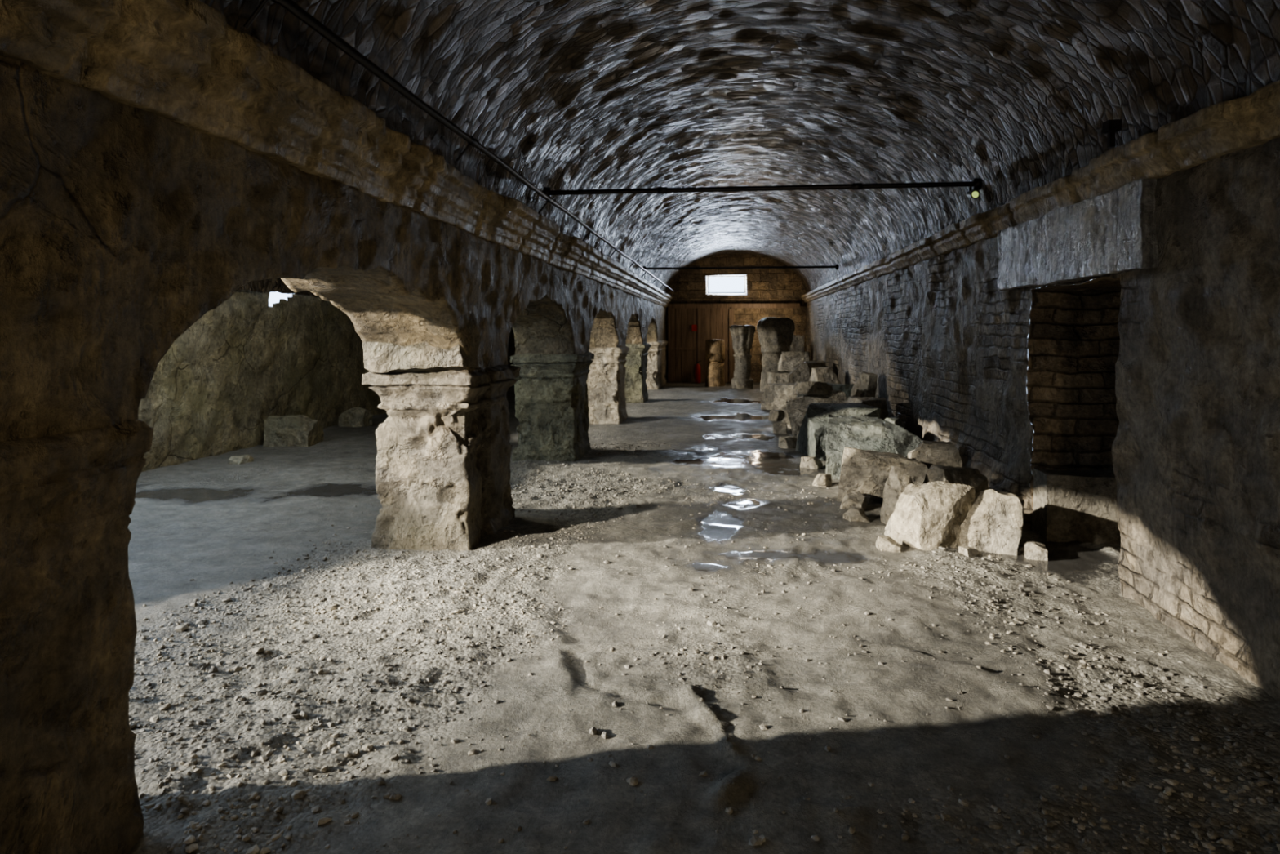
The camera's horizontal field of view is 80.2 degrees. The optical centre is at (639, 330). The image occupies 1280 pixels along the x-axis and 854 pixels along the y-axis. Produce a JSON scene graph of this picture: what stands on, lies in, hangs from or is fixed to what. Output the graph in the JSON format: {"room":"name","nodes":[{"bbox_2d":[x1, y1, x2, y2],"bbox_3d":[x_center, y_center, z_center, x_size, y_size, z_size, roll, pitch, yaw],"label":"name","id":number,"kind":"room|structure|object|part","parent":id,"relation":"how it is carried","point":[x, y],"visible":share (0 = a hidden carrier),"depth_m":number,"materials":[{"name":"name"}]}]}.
{"room":"ruined vaulted cellar","nodes":[
{"label":"ruined vaulted cellar","id":0,"kind":"room"},
{"bbox_2d":[237,278,319,297],"bbox_3d":[-3.520,-1.203,9.301,4.017,1.383,29.738,0,0,6],"label":"ceiling","id":1,"kind":"structure","parent":0,"point":[274,285],"depth_m":10.91,"materials":[{"name":"stone"}]},
{"bbox_2d":[137,289,515,471],"bbox_3d":[-5.538,0.507,9.422,0.137,2.615,29.510,0,0,6],"label":"wall","id":2,"kind":"structure","parent":0,"point":[246,361],"depth_m":10.52,"materials":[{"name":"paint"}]},
{"bbox_2d":[0,55,666,440],"bbox_3d":[-1.212,-0.368,8.970,0.847,1.461,29.605,0,0,6],"label":"wall","id":3,"kind":"structure","parent":0,"point":[122,225],"depth_m":2.56,"materials":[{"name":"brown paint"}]},
{"bbox_2d":[0,0,672,307],"bbox_3d":[-0.774,-0.884,8.896,0.280,0.399,29.497,0,0,6],"label":"trim","id":4,"kind":"structure","parent":3,"relation":"attached to","point":[179,61],"depth_m":2.83,"materials":[{"name":"stone"}]},
{"bbox_2d":[243,0,674,292],"bbox_3d":[-0.656,-1.131,8.564,0.141,0.164,28.730,0,0,6],"label":"conduit pipe","id":5,"kind":"object","parent":4,"relation":"on","point":[291,6],"visible":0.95,"depth_m":3.75,"materials":[{"name":"metal"}]},
{"bbox_2d":[126,382,1279,853],"bbox_3d":[-0.680,1.594,9.152,10.380,0.093,30.434,0,0,6],"label":"floor","id":6,"kind":"structure","parent":0,"point":[195,519],"depth_m":3.48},
{"bbox_2d":[0,418,153,853],"bbox_3d":[-2.014,1.004,1.949,0.812,1.520,1.078,0,0,6],"label":"stone pillar","id":7,"kind":"structure","parent":6,"relation":"on","point":[68,627],"depth_m":2.15,"materials":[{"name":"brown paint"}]},
{"bbox_2d":[227,454,253,464],"bbox_3d":[-4.840,1.583,9.218,0.203,0.153,0.202,0,0,16],"label":"stone block","id":8,"kind":"object","parent":6,"relation":"on","point":[242,459],"visible":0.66,"depth_m":9.17,"materials":[{"name":"stone"}]},
{"bbox_2d":[262,414,324,447],"bbox_3d":[-4.866,1.425,10.711,0.636,0.479,0.600,0,0,-1],"label":"stone block","id":9,"kind":"object","parent":6,"relation":"on","point":[291,430],"visible":0.89,"depth_m":10.44,"materials":[{"name":"stone"}]},
{"bbox_2d":[337,406,372,426],"bbox_3d":[-4.732,1.468,12.817,0.482,0.381,0.521,0,0,15],"label":"stone block","id":10,"kind":"object","parent":6,"relation":"on","point":[357,416],"visible":0.85,"depth_m":12.60,"materials":[{"name":"stone"}]},
{"bbox_2d":[361,312,520,551],"bbox_3d":[-1.528,0.769,6.013,0.944,1.993,1.222,0,0,6],"label":"stone pillar","id":11,"kind":"structure","parent":6,"relation":"on","point":[442,466],"depth_m":5.58,"materials":[{"name":"stone"}]},
{"bbox_2d":[510,351,594,461],"bbox_3d":[-1.126,1.004,9.839,0.923,1.530,1.167,0,0,6],"label":"stone pillar","id":12,"kind":"structure","parent":6,"relation":"on","point":[551,390],"depth_m":9.35,"materials":[{"name":"grey stone"}]},
{"bbox_2d":[586,346,628,424],"bbox_3d":[-0.692,1.000,13.617,0.925,1.518,1.173,0,0,6],"label":"stone pillar","id":13,"kind":"structure","parent":6,"relation":"on","point":[606,381],"depth_m":13.11,"materials":[{"name":"beige stone"}]},
{"bbox_2d":[624,342,650,403],"bbox_3d":[-0.265,1.003,17.394,0.928,1.519,1.173,0,0,6],"label":"stone pillar","id":14,"kind":"structure","parent":6,"relation":"on","point":[636,365],"depth_m":16.88,"materials":[{"name":"beige stone"}]},
{"bbox_2d":[645,339,667,389],"bbox_3d":[0.281,1.003,22.185,0.919,1.535,3.213,0,0,6],"label":"stone pillar","id":15,"kind":"structure","parent":6,"relation":"on","point":[656,378],"depth_m":20.67,"materials":[{"name":"beige stone"}]},
{"bbox_2d":[693,360,700,382],"bbox_3d":[1.749,1.245,23.044,0.196,0.679,0.178,0,0,-42],"label":"fire extinguisher","id":16,"kind":"object","parent":6,"relation":"on","point":[697,368],"visible":1,"depth_m":22.98,"materials":[{"name":"red metal"}]},
{"bbox_2d":[128,441,1279,853],"bbox_3d":[0.075,1.595,5.974,5.635,0.095,9.526,0,0,6],"label":"gravel","id":17,"kind":"object","parent":6,"relation":"on","point":[297,793],"visible":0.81,"depth_m":3.33,"materials":[{"name":"gravel"}]},
{"bbox_2d":[795,402,880,461],"bbox_3d":[2.542,1.311,9.759,0.908,0.706,0.845,0,0,-7],"label":"stone block","id":18,"kind":"object","parent":17,"relation":"on","point":[811,440],"visible":0.52,"depth_m":9.55,"materials":[{"name":"grey stone"}]},
{"bbox_2d":[843,506,870,522],"bbox_3d":[1.809,1.561,6.339,0.164,0.148,0.188,0,0,-10],"label":"stone block","id":19,"kind":"object","parent":17,"relation":"on","point":[855,513],"visible":0.73,"depth_m":6.31,"materials":[{"name":"stone"}]},
{"bbox_2d":[836,446,928,503],"bbox_3d":[2.330,1.409,7.238,0.839,0.560,0.537,0,0,20],"label":"stone block","id":20,"kind":"object","parent":17,"relation":"on","point":[863,471],"visible":0.64,"depth_m":7.07,"materials":[{"name":"stone"}]},
{"bbox_2d":[880,465,913,524],"bbox_3d":[2.138,1.374,6.214,0.277,0.555,0.272,0,0,-5],"label":"stone block","id":21,"kind":"object","parent":17,"relation":"on","point":[899,478],"visible":0.54,"depth_m":6.18,"materials":[{"name":"stone"}]},
{"bbox_2d":[884,480,975,550],"bbox_3d":[2.187,1.416,5.796,0.558,0.554,0.559,0,0,-21],"label":"stone block","id":22,"kind":"object","parent":17,"relation":"on","point":[929,516],"visible":0.84,"depth_m":5.58,"materials":[{"name":"stone"}]},
{"bbox_2d":[959,488,1022,555],"bbox_3d":[2.596,1.422,5.691,0.465,0.509,0.449,0,0,24],"label":"stone block","id":23,"kind":"object","parent":17,"relation":"on","point":[993,523],"visible":0.7,"depth_m":5.50,"materials":[{"name":"stone"}]},
{"bbox_2d":[705,338,724,386],"bbox_3d":[2.145,0.946,21.695,0.572,1.402,0.562,0,0,6],"label":"drum","id":24,"kind":"object","parent":6,"relation":"on","point":[714,348],"visible":0.98,"depth_m":21.47,"materials":[{"name":"stone"}]},
{"bbox_2d":[667,303,799,382],"bbox_3d":[2.842,0.380,23.137,3.980,2.400,0.100,0,0,6],"label":"wall","id":25,"kind":"structure","parent":6,"relation":"on","point":[686,347],"depth_m":23.24,"materials":[{"name":"brown wood"}]},
{"bbox_2d":[691,324,697,331],"bbox_3d":[1.663,-0.080,23.218,0.160,0.200,0.015,0,0,6],"label":"safety sign","id":26,"kind":"object","parent":25,"relation":"attached to","point":[694,327],"visible":1,"depth_m":23.21,"materials":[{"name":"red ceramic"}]},
{"bbox_2d":[728,324,755,388],"bbox_3d":[2.829,0.746,21.014,0.667,1.802,0.694,0,0,30],"label":"column","id":27,"kind":"structure","parent":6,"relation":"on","point":[742,336],"depth_m":20.81,"materials":[{"name":"stone"}]},
{"bbox_2d":[761,392,764,400],"bbox_3d":[3.042,1.461,17.375,0.438,0.362,0.408,0,0,-5],"label":"stone block","id":28,"kind":"object","parent":6,"relation":"on","point":[763,394],"visible":0.08,"depth_m":17.40,"materials":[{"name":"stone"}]},
{"bbox_2d":[760,401,773,409],"bbox_3d":[2.607,1.539,15.410,0.278,0.191,0.226,0,0,30],"label":"stone block","id":29,"kind":"object","parent":6,"relation":"on","point":[766,405],"visible":0.61,"depth_m":15.33,"materials":[{"name":"stone"}]},
{"bbox_2d":[756,316,795,391],"bbox_3d":[3.551,0.647,19.936,0.927,2.005,0.921,0,0,-16],"label":"column","id":30,"kind":"structure","parent":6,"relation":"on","point":[775,335],"depth_m":19.61,"materials":[{"name":"stone"}]},
{"bbox_2d":[768,409,785,421],"bbox_3d":[2.445,1.518,13.510,0.263,0.215,0.313,0,0,-24],"label":"stone block","id":31,"kind":"object","parent":6,"relation":"on","point":[774,415],"visible":0.75,"depth_m":13.40,"materials":[{"name":"stone"}]},
{"bbox_2d":[766,371,791,383],"bbox_3d":[3.599,1.338,18.410,0.977,0.664,0.758,0,0,-1],"label":"stone block","id":32,"kind":"object","parent":6,"relation":"on","point":[775,377],"visible":0.25,"depth_m":18.19,"materials":[{"name":"stone"}]},
{"bbox_2d":[777,351,809,372],"bbox_3d":[3.725,0.740,18.397,0.782,0.502,0.586,0,0,15],"label":"stone block","id":33,"kind":"object","parent":32,"relation":"on","point":[788,361],"visible":0.8,"depth_m":18.14,"materials":[{"name":"stone"}]},
{"bbox_2d":[764,382,793,402],"bbox_3d":[3.028,1.386,16.075,0.620,0.544,0.596,0,0,-14],"label":"stone block","id":34,"kind":"object","parent":6,"relation":"on","point":[771,388],"visible":0.25,"depth_m":16.04,"materials":[{"name":"stone"}]},
{"bbox_2d":[773,421,787,433],"bbox_3d":[2.217,1.531,12.025,0.232,0.191,0.277,0,0,6],"label":"stone block","id":35,"kind":"object","parent":6,"relation":"on","point":[780,427],"visible":1,"depth_m":11.91,"materials":[{"name":"stone"}]},
{"bbox_2d":[772,382,797,413],"bbox_3d":[2.974,1.347,14.662,0.740,0.648,0.828,0,0,24],"label":"stone block","id":36,"kind":"object","parent":6,"relation":"on","point":[784,393],"visible":0.35,"depth_m":14.46,"materials":[{"name":"stone"}]},
{"bbox_2d":[782,399,791,428],"bbox_3d":[2.658,1.403,12.685,0.622,0.536,0.627,0,0,-22],"label":"stone block","id":37,"kind":"object","parent":6,"relation":"on","point":[785,419],"visible":0.09,"depth_m":12.49,"materials":[{"name":"stone"}]},
{"bbox_2d":[777,435,797,448],"bbox_3d":[2.043,1.536,10.430,0.255,0.161,0.201,0,0,-2],"label":"stone block","id":38,"kind":"object","parent":6,"relation":"on","point":[785,442],"visible":0.88,"depth_m":10.37,"materials":[{"name":"stone"}]},
{"bbox_2d":[789,334,804,372],"bbox_3d":[4.314,0.898,21.554,0.747,1.560,0.757,0,0,16],"label":"stone block","id":39,"kind":"object","parent":6,"relation":"on","point":[797,344],"visible":0.15,"depth_m":21.16,"materials":[{"name":"stone"}]},
{"bbox_2d":[787,360,826,382],"bbox_3d":[3.655,1.167,16.693,0.842,1.004,0.741,0,0,11],"label":"stone block","id":40,"kind":"object","parent":6,"relation":"on","point":[802,372],"visible":0.38,"depth_m":16.39,"materials":[{"name":"stone"}]},
{"bbox_2d":[800,456,822,469],"bbox_3d":[2.014,1.549,8.930,0.219,0.145,0.186,0,0,34],"label":"stone block","id":41,"kind":"object","parent":6,"relation":"on","point":[807,462],"visible":0.99,"depth_m":8.87,"materials":[{"name":"stone"}]},
{"bbox_2d":[786,390,847,439],"bbox_3d":[2.679,1.317,11.373,0.990,0.859,0.900,0,0,6],"label":"stone block","id":42,"kind":"object","parent":6,"relation":"on","point":[797,407],"visible":0.33,"depth_m":11.17,"materials":[{"name":"stone"}]},
{"bbox_2d":[792,381,832,395],"bbox_3d":[2.611,0.861,11.372,0.608,0.215,0.327,0,0,-13],"label":"stone block","id":43,"kind":"object","parent":42,"relation":"on","point":[800,388],"visible":0.97,"depth_m":11.24,"materials":[{"name":"stone"}]},
{"bbox_2d":[812,473,831,487],"bbox_3d":[1.905,1.561,7.944,0.204,0.137,0.164,0,0,-34],"label":"stone block","id":44,"kind":"object","parent":6,"relation":"on","point":[822,480],"visible":0.99,"depth_m":7.88,"materials":[{"name":"stone"}]},
{"bbox_2d":[795,382,854,399],"bbox_3d":[3.276,1.287,13.311,0.942,0.753,0.741,0,0,-2],"label":"stone block","id":45,"kind":"object","parent":6,"relation":"on","point":[846,388],"visible":0.14,"depth_m":12.96,"materials":[{"name":"grey stone"}]},
{"bbox_2d":[809,366,841,383],"bbox_3d":[3.665,1.189,14.982,0.539,0.951,0.834,0,0,1],"label":"stone block","id":46,"kind":"object","parent":6,"relation":"on","point":[823,375],"visible":0.36,"depth_m":14.73,"materials":[{"name":"stone"}]},
{"bbox_2d":[840,488,866,511],"bbox_3d":[1.907,1.537,6.829,0.268,0.195,0.241,0,0,39],"label":"stone block","id":47,"kind":"object","parent":6,"relation":"on","point":[851,498],"visible":0.75,"depth_m":6.75,"materials":[{"name":"stone"}]},
{"bbox_2d":[849,371,877,397],"bbox_3d":[3.370,1.154,11.741,0.404,1.044,0.641,0,0,-2],"label":"stone block","id":48,"kind":"object","parent":6,"relation":"on","point":[865,386],"visible":0.41,"depth_m":11.47,"materials":[{"name":"stone"}]},
{"bbox_2d":[846,396,888,419],"bbox_3d":[3.113,1.293,10.502,0.624,0.758,0.759,0,0,-4],"label":"stone block","id":49,"kind":"object","parent":6,"relation":"on","point":[881,403],"visible":0.25,"depth_m":10.19,"materials":[{"name":"stone"}]},
{"bbox_2d":[825,414,922,479],"bbox_3d":[2.656,1.357,8.528,1.119,0.743,0.804,0,0,14],"label":"stone block","id":50,"kind":"object","parent":6,"relation":"on","point":[865,433],"visible":0.57,"depth_m":8.31,"materials":[{"name":"grey stone"}]},
{"bbox_2d":[875,534,900,552],"bbox_3d":[1.812,1.565,5.548,0.161,0.120,0.130,0,0,6],"label":"stone block","id":51,"kind":"object","parent":6,"relation":"on","point":[883,543],"visible":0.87,"depth_m":5.50,"materials":[{"name":"stone"}]},
{"bbox_2d":[884,417,905,428],"bbox_3d":[3.101,1.366,9.401,0.494,0.581,0.622,0,0,27],"label":"stone block","id":52,"kind":"object","parent":6,"relation":"on","point":[898,421],"visible":0.12,"depth_m":9.32,"materials":[{"name":"grey stone"}]},
{"bbox_2d":[907,440,962,469],"bbox_3d":[2.856,1.366,7.479,0.440,0.577,0.538,0,0,-2],"label":"stone block","id":53,"kind":"object","parent":6,"relation":"on","point":[944,453],"visible":0.42,"depth_m":7.29,"materials":[{"name":"stone"}]},
{"bbox_2d":[922,464,988,493],"bbox_3d":[2.568,1.379,6.187,0.529,0.535,0.360,0,0,-8],"label":"stone block","id":54,"kind":"object","parent":6,"relation":"on","point":[971,477],"visible":0.3,"depth_m":6.15,"materials":[{"name":"stone"}]},
{"bbox_2d":[958,545,981,557],"bbox_3d":[2.335,1.582,5.389,0.138,0.094,0.116,0,0,-31],"label":"stone block","id":55,"kind":"object","parent":6,"relation":"on","point":[967,551],"visible":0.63,"depth_m":5.37,"materials":[{"name":"stone"}]},
{"bbox_2d":[1024,541,1048,560],"bbox_3d":[2.799,1.564,5.378,0.141,0.108,0.158,0,0,22],"label":"stone block","id":56,"kind":"object","parent":6,"relation":"on","point":[1033,550],"visible":1,"depth_m":5.33,"materials":[{"name":"stone"}]},
{"bbox_2d":[665,253,806,382],"bbox_3d":[0.892,-0.473,23.764,10.031,4.490,0.479,0,0,6],"label":"wall","id":57,"kind":"structure","parent":0,"point":[762,286],"depth_m":23.27,"materials":[{"name":"brick"}]},
{"bbox_2d":[707,275,745,293],"bbox_3d":[2.691,-1.425,23.668,1.160,0.530,0.040,0,0,6],"label":"window","id":58,"kind":"structure","parent":57,"relation":"in","point":[713,276],"depth_m":23.65,"materials":[{"name":"metal"}]},
{"bbox_2d":[199,0,1279,293],"bbox_3d":[1.270,-1.643,8.749,4.374,1.545,29.761,0,0,6],"label":"ceiling","id":59,"kind":"structure","parent":0,"point":[1016,96],"depth_m":5.98,"materials":[{"name":"grey stone"}]},
{"bbox_2d":[643,264,839,269],"bbox_3d":[2.071,-1.310,15.868,4.070,0.110,0.110,0,0,6],"label":"rod","id":60,"kind":"object","parent":59,"relation":"attached to","point":[837,266],"visible":0.85,"depth_m":15.84,"materials":[{"name":"black metal"}]},
{"bbox_2d":[542,177,982,199],"bbox_3d":[1.071,-1.277,7.073,4.070,0.216,0.213,0,0,6],"label":"rod","id":61,"kind":"object","parent":59,"relation":"attached to","point":[975,194],"depth_m":7.08,"materials":[{"name":"metal"}]},
{"bbox_3d":[1.077,-1.330,7.124,4.070,0.110,0.110,0,0,6],"label":"iron tie rod","id":62,"kind":"part","parent":61,"relation":"part of","materials":[{"name":"black metal"}]},
{"bbox_2d":[804,137,1279,702],"bbox_3d":[3.667,0.330,8.406,0.922,2.918,29.575,0,0,6],"label":"wall","id":63,"kind":"structure","parent":0,"point":[1150,397],"depth_m":4.39,"materials":[{"name":"brick"}]},
{"bbox_2d":[800,80,1279,302],"bbox_3d":[3.321,-0.966,8.422,0.225,0.277,29.513,0,0,6],"label":"trim","id":64,"kind":"structure","parent":63,"relation":"attached to","point":[1211,132],"depth_m":4.39,"materials":[{"name":"stone"}]},
{"bbox_2d":[997,178,1158,290],"bbox_3d":[3.040,-0.601,5.410,0.190,0.521,2.295,0,0,6],"label":"lintel stone","id":65,"kind":"object","parent":63,"relation":"attached to","point":[1112,233],"visible":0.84,"depth_m":4.95,"materials":[{"name":"stone"}]},
{"bbox_2d":[1102,119,1121,147],"bbox_3d":[2.754,-1.145,4.437,0.070,0.150,0.080,0,0,6],"label":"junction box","id":66,"kind":"object","parent":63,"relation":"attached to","point":[1109,127],"visible":1,"depth_m":4.43,"materials":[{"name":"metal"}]}
]}

